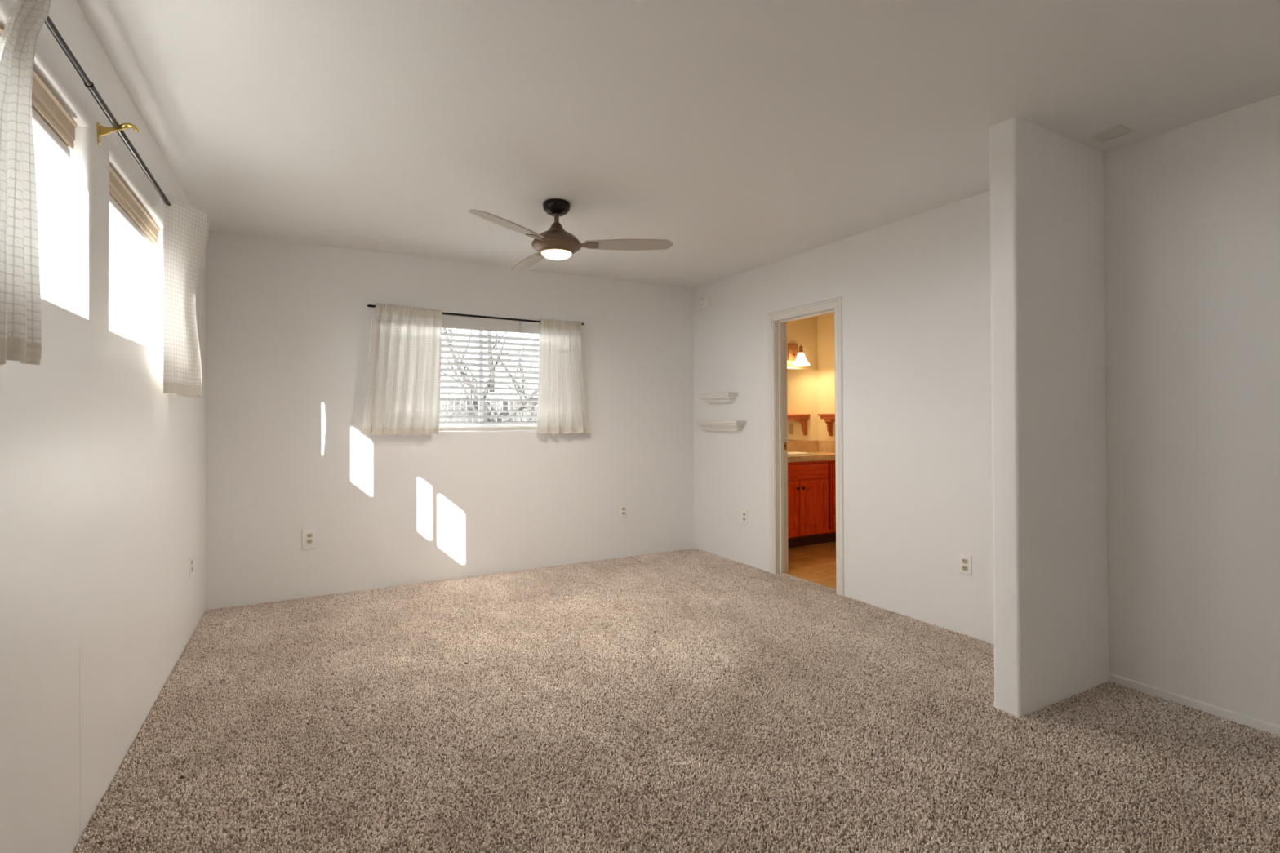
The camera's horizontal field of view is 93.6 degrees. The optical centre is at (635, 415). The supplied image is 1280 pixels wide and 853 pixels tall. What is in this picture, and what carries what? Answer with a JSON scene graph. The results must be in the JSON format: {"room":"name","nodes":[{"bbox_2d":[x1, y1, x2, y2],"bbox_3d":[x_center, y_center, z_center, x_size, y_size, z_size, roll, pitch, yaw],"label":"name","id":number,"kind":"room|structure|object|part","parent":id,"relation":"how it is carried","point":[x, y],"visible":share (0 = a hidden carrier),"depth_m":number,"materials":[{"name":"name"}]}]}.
{"room":"empty bedroom","nodes":[
{"label":"empty bedroom","id":0,"kind":"room"},
{"bbox_2d":[0,0,205,852],"bbox_3d":[-1.295,0.018,0.953,0.180,2.460,6.860,0,0,-28],"label":"wall","id":1,"kind":"structure","parent":0,"point":[103,469],"depth_m":1.84,"materials":[{"name":"paint"}]},
{"bbox_2d":[0,26,77,158],"bbox_3d":[-1.504,-0.822,1.413,0.076,0.116,0.835,0,0,-28],"label":"blind","id":2,"kind":"object","parent":1,"relation":"attached to","point":[53,126],"visible":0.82,"depth_m":1.66,"materials":[{"name":"beige wood"}]},
{"bbox_3d":[-1.510,-0.779,1.409,0.062,0.030,0.827,0,0,-28],"label":"rail","id":3,"kind":"part","parent":2,"relation":"part of","materials":[{"name":"white"}]},
{"bbox_2d":[44,15,171,205],"bbox_3d":[-1.719,-0.905,1.984,0.056,0.101,2.104,0,0,-28],"label":"curtain rod","id":4,"kind":"object","parent":1,"relation":"attached to","point":[89,84],"visible":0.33,"depth_m":1.79,"materials":[{"name":"black metal"}]},
{"bbox_2d":[0,0,51,365],"bbox_3d":[-1.288,-0.539,1.236,0.044,0.872,0.321,0,0,-28],"label":"curtain","id":5,"kind":"object","parent":4,"relation":"hanging from","point":[20,316],"visible":1,"depth_m":1.27,"materials":[{"name":"fabric"}]},
{"bbox_2d":[163,193,208,396],"bbox_3d":[-2.110,-0.530,2.826,0.151,0.881,0.399,0,0,-28],"label":"curtain","id":6,"kind":"object","parent":4,"relation":"hanging from","point":[185,227],"visible":0.99,"depth_m":2.73,"materials":[{"name":"fabric"}]},
{"bbox_2d":[97,122,138,145],"bbox_3d":[-1.673,-0.909,1.947,0.101,0.086,0.020,0,0,-28],"label":"rod bracket","id":7,"kind":"object","parent":1,"relation":"attached to","point":[102,131],"visible":1,"depth_m":1.94,"materials":[{"name":"gold metal"}]},
{"bbox_3d":[-1.716,-0.899,1.924,0.004,0.066,0.020,0,0,-28],"label":"wall plate","id":8,"kind":"part","parent":7,"relation":"part of","materials":[{"name":"gold metal"}]},
{"bbox_3d":[-1.683,-0.917,1.942,0.073,0.045,0.008,0,0,-28],"label":"arm","id":9,"kind":"part","parent":7,"relation":"part of","materials":[{"name":"gold metal"}]},
{"bbox_2d":[109,220,131,338],"bbox_3d":[-2.132,-0.588,2.365,0.050,0.584,0.900,0,0,-28],"label":"window","id":10,"kind":"structure","parent":1,"relation":"in","point":[123,245],"depth_m":2.73,"materials":[{"name":"white glass"}]},
{"bbox_3d":[-2.132,-0.588,2.365,0.050,0.584,0.900,0,0,-28],"label":"frame","id":11,"kind":"part","parent":10,"relation":"part of","materials":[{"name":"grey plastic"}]},
{"bbox_2d":[109,165,159,251],"bbox_3d":[-2.040,-0.813,2.405,0.076,0.116,0.810,0,0,-28],"label":"blind","id":12,"kind":"object","parent":1,"relation":"attached to","point":[126,213],"visible":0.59,"depth_m":2.40,"materials":[{"name":"beige wood"}]},
{"bbox_3d":[-2.046,-0.770,2.402,0.062,0.030,0.802,0,0,-28],"label":"rail","id":13,"kind":"part","parent":12,"relation":"part of","materials":[{"name":"white"}]},
{"bbox_2d":[189,554,192,577],"bbox_3d":[-2.503,0.849,3.390,0.008,0.115,0.070,0,0,-28],"label":"wall outlet","id":14,"kind":"object","parent":1,"relation":"attached to","point":[191,556],"visible":1,"depth_m":3.38,"materials":[{"name":"white plastic"}]},
{"bbox_2d":[205,231,694,611],"bbox_3d":[-1.149,0.043,4.838,3.769,2.460,0.160,0,0,-28],"label":"wall","id":15,"kind":"structure","parent":0,"point":[288,324],"depth_m":4.43,"materials":[{"name":"paint"}]},
{"bbox_2d":[302,527,316,549],"bbox_3d":[-2.247,0.849,4.144,0.090,0.143,0.008,0,0,-28],"label":"wall outlet","id":16,"kind":"object","parent":15,"relation":"attached to","point":[308,535],"visible":1,"depth_m":4.14,"materials":[{"name":"white plastic"}]},
{"bbox_2d":[366,304,584,324],"bbox_3d":[-1.184,-0.760,4.697,1.685,0.057,0.067,0,0,-28],"label":"curtain rod","id":17,"kind":"object","parent":15,"relation":"attached to","point":[368,305],"visible":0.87,"depth_m":4.68,"materials":[{"name":"black metal"}]},
{"bbox_2d":[362,302,442,435],"bbox_3d":[-1.684,-0.328,4.365,0.550,0.954,0.088,0,0,-28],"label":"sheer curtain","id":18,"kind":"object","parent":17,"relation":"hanging from","point":[403,391],"visible":1,"depth_m":4.37,"materials":[{"name":"fabric"}]},
{"bbox_2d":[537,318,590,433],"bbox_3d":[-0.587,-0.316,4.957,0.460,0.944,0.089,0,0,-28],"label":"sheer curtain","id":19,"kind":"object","parent":17,"relation":"hanging from","point":[562,408],"visible":1,"depth_m":4.94,"materials":[{"name":"fabric"}]},
{"bbox_2d":[439,330,537,431],"bbox_3d":[-1.242,-0.324,4.832,1.460,0.905,0.050,0,0,-28],"label":"window","id":20,"kind":"structure","parent":15,"relation":"in","point":[480,332],"depth_m":4.82,"materials":[{"name":"grey plastic"}]},
{"bbox_3d":[-1.547,-0.324,4.681,0.720,0.845,0.018,0,0,-28],"label":"sash","id":21,"kind":"part","parent":20,"relation":"part of","materials":[{"name":"white glass"}]},
{"bbox_3d":[-1.242,-0.324,4.832,1.460,0.905,0.050,0,0,-28],"label":"frame","id":22,"kind":"part","parent":20,"relation":"part of","materials":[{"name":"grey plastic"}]},
{"bbox_2d":[439,314,539,431],"bbox_3d":[-1.200,-0.326,4.753,1.436,0.891,0.086,0,0,-28],"label":"blind","id":23,"kind":"object","parent":20,"relation":"attached to","point":[452,322],"visible":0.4,"depth_m":4.78,"materials":[{"name":"grey plastic"}]},
{"bbox_3d":[-1.181,-0.310,4.779,0.002,0.815,0.049,0,0,-28],"label":"ladder cord","id":24,"kind":"part","parent":23,"relation":"part of","materials":[{"name":"white fabric"}]},
{"bbox_3d":[-1.204,0.106,4.762,1.430,0.028,0.054,0,0,-28],"label":"rail","id":25,"kind":"part","parent":23,"relation":"part of","materials":[{"name":"white paint"}]},
{"bbox_3d":[-0.938,-0.325,4.984,0.720,0.845,0.018,0,0,-28],"label":"sash","id":26,"kind":"part","parent":20,"relation":"part of","materials":[{"name":"clear plastic"}]},
{"bbox_2d":[620,504,626,517],"bbox_3d":[-0.105,0.845,5.300,0.070,0.115,0.008,0,0,-28],"label":"wall outlet","id":27,"kind":"object","parent":15,"relation":"attached to","point":[623,507],"visible":1,"depth_m":5.30,"materials":[{"name":"white plastic"}]},
{"bbox_2d":[72,541,1279,852],"bbox_3d":[1.193,1.288,2.336,5.510,0.116,6.750,0,0,-28],"label":"floor","id":28,"kind":"structure","parent":0,"point":[966,848],"depth_m":2.08,"materials":[{"name":"carpet"}]},
{"bbox_2d":[71,547,1279,852],"bbox_3d":[0.034,1.235,2.758,3.878,0.016,4.610,0,0,-28],"label":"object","id":29,"kind":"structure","parent":28,"relation":"on","point":[708,566],"depth_m":2.31,"materials":[{"name":"beige carpet"}]},
{"bbox_2d":[787,460,835,547],"bbox_3d":[1.443,0.845,5.875,1.495,0.805,0.556,0,0,-28],"label":"vanity cabinet","id":30,"kind":"object","parent":28,"relation":"on","point":[811,485],"visible":0.39,"depth_m":5.73,"materials":[{"name":"brown wood"}]},
{"bbox_3d":[1.369,0.865,5.558,0.217,0.363,0.008,0,0,-28],"label":"raised panel","id":31,"kind":"part","parent":30,"relation":"part of","materials":[{"name":"brown wood"}]},
{"bbox_3d":[1.364,0.873,5.567,0.373,0.510,0.014,0,0,-28],"label":"door","id":32,"kind":"part","parent":30,"relation":"part of","materials":[{"name":"brown wood"}]},
{"bbox_3d":[1.369,0.873,5.558,0.373,0.510,0.009,0,0,-28],"label":"door frame","id":33,"kind":"part","parent":30,"relation":"part of","materials":[{"name":"brown wood"}]},
{"bbox_3d":[1.456,0.530,5.618,0.915,0.132,0.018,0,0,-28],"label":"false drawer","id":34,"kind":"part","parent":30,"relation":"part of","materials":[{"name":"brown wood"}]},
{"bbox_2d":[787,440,835,462],"bbox_3d":[1.437,0.357,5.883,1.502,0.166,0.545,0,0,-28],"label":"countertop","id":35,"kind":"structure","parent":30,"relation":"on","point":[826,451],"depth_m":6.29,"materials":[{"name":"beige tile"}]},
{"bbox_2d":[787,452,810,455],"bbox_3d":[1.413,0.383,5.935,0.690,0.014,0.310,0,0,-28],"label":"sink","id":36,"kind":"object","parent":35,"relation":"in","point":[788,453],"visible":0.3,"depth_m":5.93,"materials":[{"name":"white ceramic"}]},
{"bbox_3d":[1.700,0.873,5.749,0.368,0.510,0.014,0,0,-28],"label":"door","id":37,"kind":"part","parent":30,"relation":"part of","materials":[{"name":"brown wood"}]},
{"bbox_3d":[1.706,0.865,5.740,0.212,0.363,0.008,0,0,-28],"label":"raised panel","id":38,"kind":"part","parent":30,"relation":"part of","materials":[{"name":"brown wood"}]},
{"bbox_3d":[1.705,0.873,5.740,0.368,0.510,0.009,0,0,-28],"label":"door frame","id":39,"kind":"part","parent":30,"relation":"part of","materials":[{"name":"brown wood"}]},
{"bbox_3d":[2.059,0.529,5.945,0.305,0.132,0.016,0,0,-28],"label":"drawer","id":40,"kind":"part","parent":30,"relation":"part of","materials":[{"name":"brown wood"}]},
{"bbox_3d":[2.061,1.050,5.941,0.305,0.154,0.016,0,0,-28],"label":"drawer","id":41,"kind":"part","parent":30,"relation":"part of","materials":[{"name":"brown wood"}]},
{"bbox_3d":[2.060,0.875,5.942,0.305,0.160,0.016,0,0,-28],"label":"drawer","id":42,"kind":"part","parent":30,"relation":"part of","materials":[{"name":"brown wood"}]},
{"bbox_3d":[2.059,0.695,5.944,0.305,0.160,0.016,0,0,-28],"label":"drawer","id":43,"kind":"part","parent":30,"relation":"part of","materials":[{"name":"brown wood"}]},
{"bbox_2d":[76,0,1279,288],"bbox_3d":[1.422,-1.275,2.443,6.380,0.120,6.920,0,0,-28],"label":"ceiling","id":44,"kind":"structure","parent":0,"point":[742,135],"depth_m":2.34,"materials":[{"name":"paint"}]},
{"bbox_2d":[468,198,672,270],"bbox_3d":[-0.503,-1.040,3.526,1.144,0.316,1.031,0,0,-28],"label":"ceiling fan","id":45,"kind":"object","parent":44,"relation":"hanging from","point":[555,243],"visible":1,"depth_m":3.35,"materials":[{"name":"brown metal"}]},
{"bbox_3d":[-0.646,-0.965,3.040,0.126,0.030,0.490,0,0,30],"label":"blade","id":46,"kind":"part","parent":45,"relation":"part of","materials":[{"name":"grey"}]},
{"bbox_3d":[-0.656,-0.960,3.749,0.127,0.030,0.492,0,0,-28],"label":"blade","id":47,"kind":"part","parent":45,"relation":"part of","materials":[{"name":"grey"}]},
{"bbox_3d":[-0.036,-0.965,3.403,0.490,0.030,0.126,0,0,0],"label":"blade","id":48,"kind":"part","parent":45,"relation":"part of","materials":[{"name":"grey"}]},
{"bbox_2d":[1088,124,1135,142],"bbox_3d":[2.056,-1.214,2.594,0.112,0.006,0.124,0,0,-28],"label":"ceiling vent","id":49,"kind":"object","parent":44,"relation":"in","point":[1122,130],"visible":1,"depth_m":2.59,"materials":[{"name":"white metal"}]},
{"bbox_2d":[786,315,817,441],"bbox_3d":[1.312,0.030,6.190,1.635,2.440,0.100,0,0,-28],"label":"wall","id":50,"kind":"structure","parent":0,"point":[803,332],"depth_m":6.41,"materials":[{"name":"beige paint"}]},
{"bbox_2d":[787,343,809,365],"bbox_3d":[1.695,-0.633,6.215,0.186,0.233,0.228,0,0,-28],"label":"wall sconce","id":51,"kind":"object","parent":50,"relation":"attached to","point":[799,358],"visible":1,"depth_m":6.27,"materials":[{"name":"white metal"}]},
{"bbox_3d":[1.705,-0.580,6.197,0.186,0.126,0.186,0,0,-28],"label":"lamp shade","id":52,"kind":"part","parent":51,"relation":"part of","materials":[{"name":"white glass"}]},
{"bbox_2d":[786,368,818,441],"bbox_3d":[1.304,-0.108,6.124,1.508,0.760,0.009,0,0,-28],"label":"wall mirror","id":53,"kind":"object","parent":50,"relation":"attached to","point":[802,384],"visible":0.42,"depth_m":6.37,"materials":[{"name":"beige mirror"}]},
{"bbox_2d":[817,312,835,451],"bbox_3d":[2.664,0.018,5.301,0.100,2.440,2.750,0,0,-28],"label":"wall","id":54,"kind":"structure","parent":0,"point":[825,322],"depth_m":6.39,"materials":[{"name":"beige paint"}]},
{"bbox_2d":[817,413,835,435],"bbox_3d":[2.102,0.100,6.093,0.135,0.232,0.560,0,0,-28],"label":"shelf","id":55,"kind":"object","parent":54,"relation":"attached to","point":[828,419],"visible":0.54,"depth_m":6.26,"materials":[{"name":"brown wood"}]},
{"bbox_2d":[693,94,1279,725],"bbox_3d":[2.204,0.019,2.844,0.115,2.470,6.861,0,0,-29],"label":"wall","id":56,"kind":"structure","parent":0,"point":[1192,211],"depth_m":2.73,"materials":[{"name":"paint"}]},
{"bbox_2d":[699,294,710,310],"bbox_3d":[0.623,-1.033,5.485,0.041,0.140,0.140,0,0,-29],"label":"smoke detector","id":57,"kind":"object","parent":56,"relation":"attached to","point":[704,301],"visible":1,"depth_m":5.46,"materials":[{"name":"white plastic"}]},
{"bbox_2d":[697,392,737,404],"bbox_3d":[0.712,-0.148,5.259,0.109,0.086,0.448,0,0,-29],"label":"shelf","id":58,"kind":"object","parent":56,"relation":"attached to","point":[717,397],"visible":1,"depth_m":5.19,"materials":[{"name":"white paint"}]},
{"bbox_2d":[694,420,746,431],"bbox_3d":[0.728,0.091,5.231,0.109,0.091,0.598,0,0,-29],"label":"shelf","id":59,"kind":"object","parent":56,"relation":"attached to","point":[708,425],"visible":1,"depth_m":5.16,"materials":[{"name":"white paint"}]},
{"bbox_2d":[742,509,747,524],"bbox_3d":[0.908,0.846,5.016,0.008,0.115,0.070,0,0,-30],"label":"wall outlet","id":60,"kind":"object","parent":56,"relation":"attached to","point":[744,513],"visible":1,"depth_m":5.01,"materials":[{"name":"white plastic"}]},
{"bbox_2d":[768,296,844,595],"bbox_3d":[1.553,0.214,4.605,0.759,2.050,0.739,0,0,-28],"label":"door frame","id":61,"kind":"structure","parent":56,"relation":"in","point":[777,321],"depth_m":4.70,"materials":[{"name":"white paint"}]},
{"bbox_3d":[1.066,0.217,4.726,0.018,2.050,0.062,0,0,-28],"label":"casing","id":62,"kind":"part","parent":61,"relation":"part of","materials":[{"name":"white paint"}]},
{"bbox_3d":[1.181,0.244,4.748,0.039,0.060,0.003,0,0,-29],"label":"strike plate","id":63,"kind":"part","parent":61,"relation":"part of","materials":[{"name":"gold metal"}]},
{"bbox_3d":[1.399,0.212,4.137,0.018,2.050,0.062,0,0,-28],"label":"casing","id":64,"kind":"part","parent":61,"relation":"part of","materials":[{"name":"white paint"}]},
{"bbox_2d":[784,572,835,589],"bbox_3d":[1.316,1.238,4.467,0.016,0.010,0.603,0,0,-28],"label":"trim","id":65,"kind":"structure","parent":56,"relation":"attached to","point":[821,584],"depth_m":4.48,"materials":[{"name":"wood"}]},
{"bbox_2d":[959,553,971,576],"bbox_3d":[1.842,0.836,3.361,0.008,0.115,0.070,0,0,-30],"label":"wall outlet","id":66,"kind":"object","parent":56,"relation":"attached to","point":[965,561],"visible":1,"depth_m":3.36,"materials":[{"name":"white plastic"}]},
{"bbox_2d":[961,565,968,570],"bbox_3d":[1.841,0.855,3.360,0.004,0.025,0.034,0,0,-29],"label":"receptacle","id":67,"kind":"object","parent":66,"relation":"attached to","point":[963,567],"depth_m":3.36,"materials":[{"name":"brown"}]},
{"bbox_2d":[961,558,968,564],"bbox_3d":[1.841,0.816,3.360,0.004,0.025,0.034,0,0,-29],"label":"receptacle","id":68,"kind":"object","parent":66,"relation":"attached to","point":[964,561],"depth_m":3.36,"materials":[{"name":"brown"}]},
{"bbox_2d":[1108,672,1279,737],"bbox_3d":[2.977,1.197,1.350,0.009,0.048,3.251,0,0,-29],"label":"baseboard","id":69,"kind":"structure","parent":56,"relation":"attached to","point":[1237,717],"depth_m":2.49,"materials":[{"name":"paint"}]},
{"bbox_2d":[989,116,1109,717],"bbox_3d":[1.835,0.015,2.655,0.712,2.460,0.110,0,0,-28],"label":"wall","id":70,"kind":"structure","parent":0,"point":[1049,412],"depth_m":2.54,"materials":[{"name":"paint"}]},
{"label":"outside","id":71,"kind":"structure","parent":0,"visible":0},
{"bbox_3d":[-5.137,1.744,8.262,60.000,0.100,70.000,0,0,-28],"label":"ground","id":72,"kind":"structure","parent":71,"visible":0},
{"bbox_2d":[439,400,537,422],"bbox_3d":[-2.777,0.703,11.281,18.024,2.000,0.060,0,0,-28],"label":"fence","id":73,"kind":"object","parent":72,"relation":"on","point":[445,402],"visible":0.02,"depth_m":11.18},
{"bbox_2d":[440,328,538,421],"bbox_3d":[-2.782,-1.349,10.163,6.069,6.107,3.692,0,-1,-44],"label":"bare tree","id":74,"kind":"object","parent":72,"relation":"on","point":[489,333],"visible":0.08,"depth_m":10.41,"materials":[{"name":"black plant"}]},
{"bbox_2d":[444,331,538,399],"bbox_3d":[-1.864,-1.427,14.666,5.958,6.302,3.462,0,0,17],"label":"bare tree","id":75,"kind":"object","parent":72,"relation":"on","point":[535,353],"visible":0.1,"depth_m":14.66,"materials":[{"name":"black plant"}]}
]}

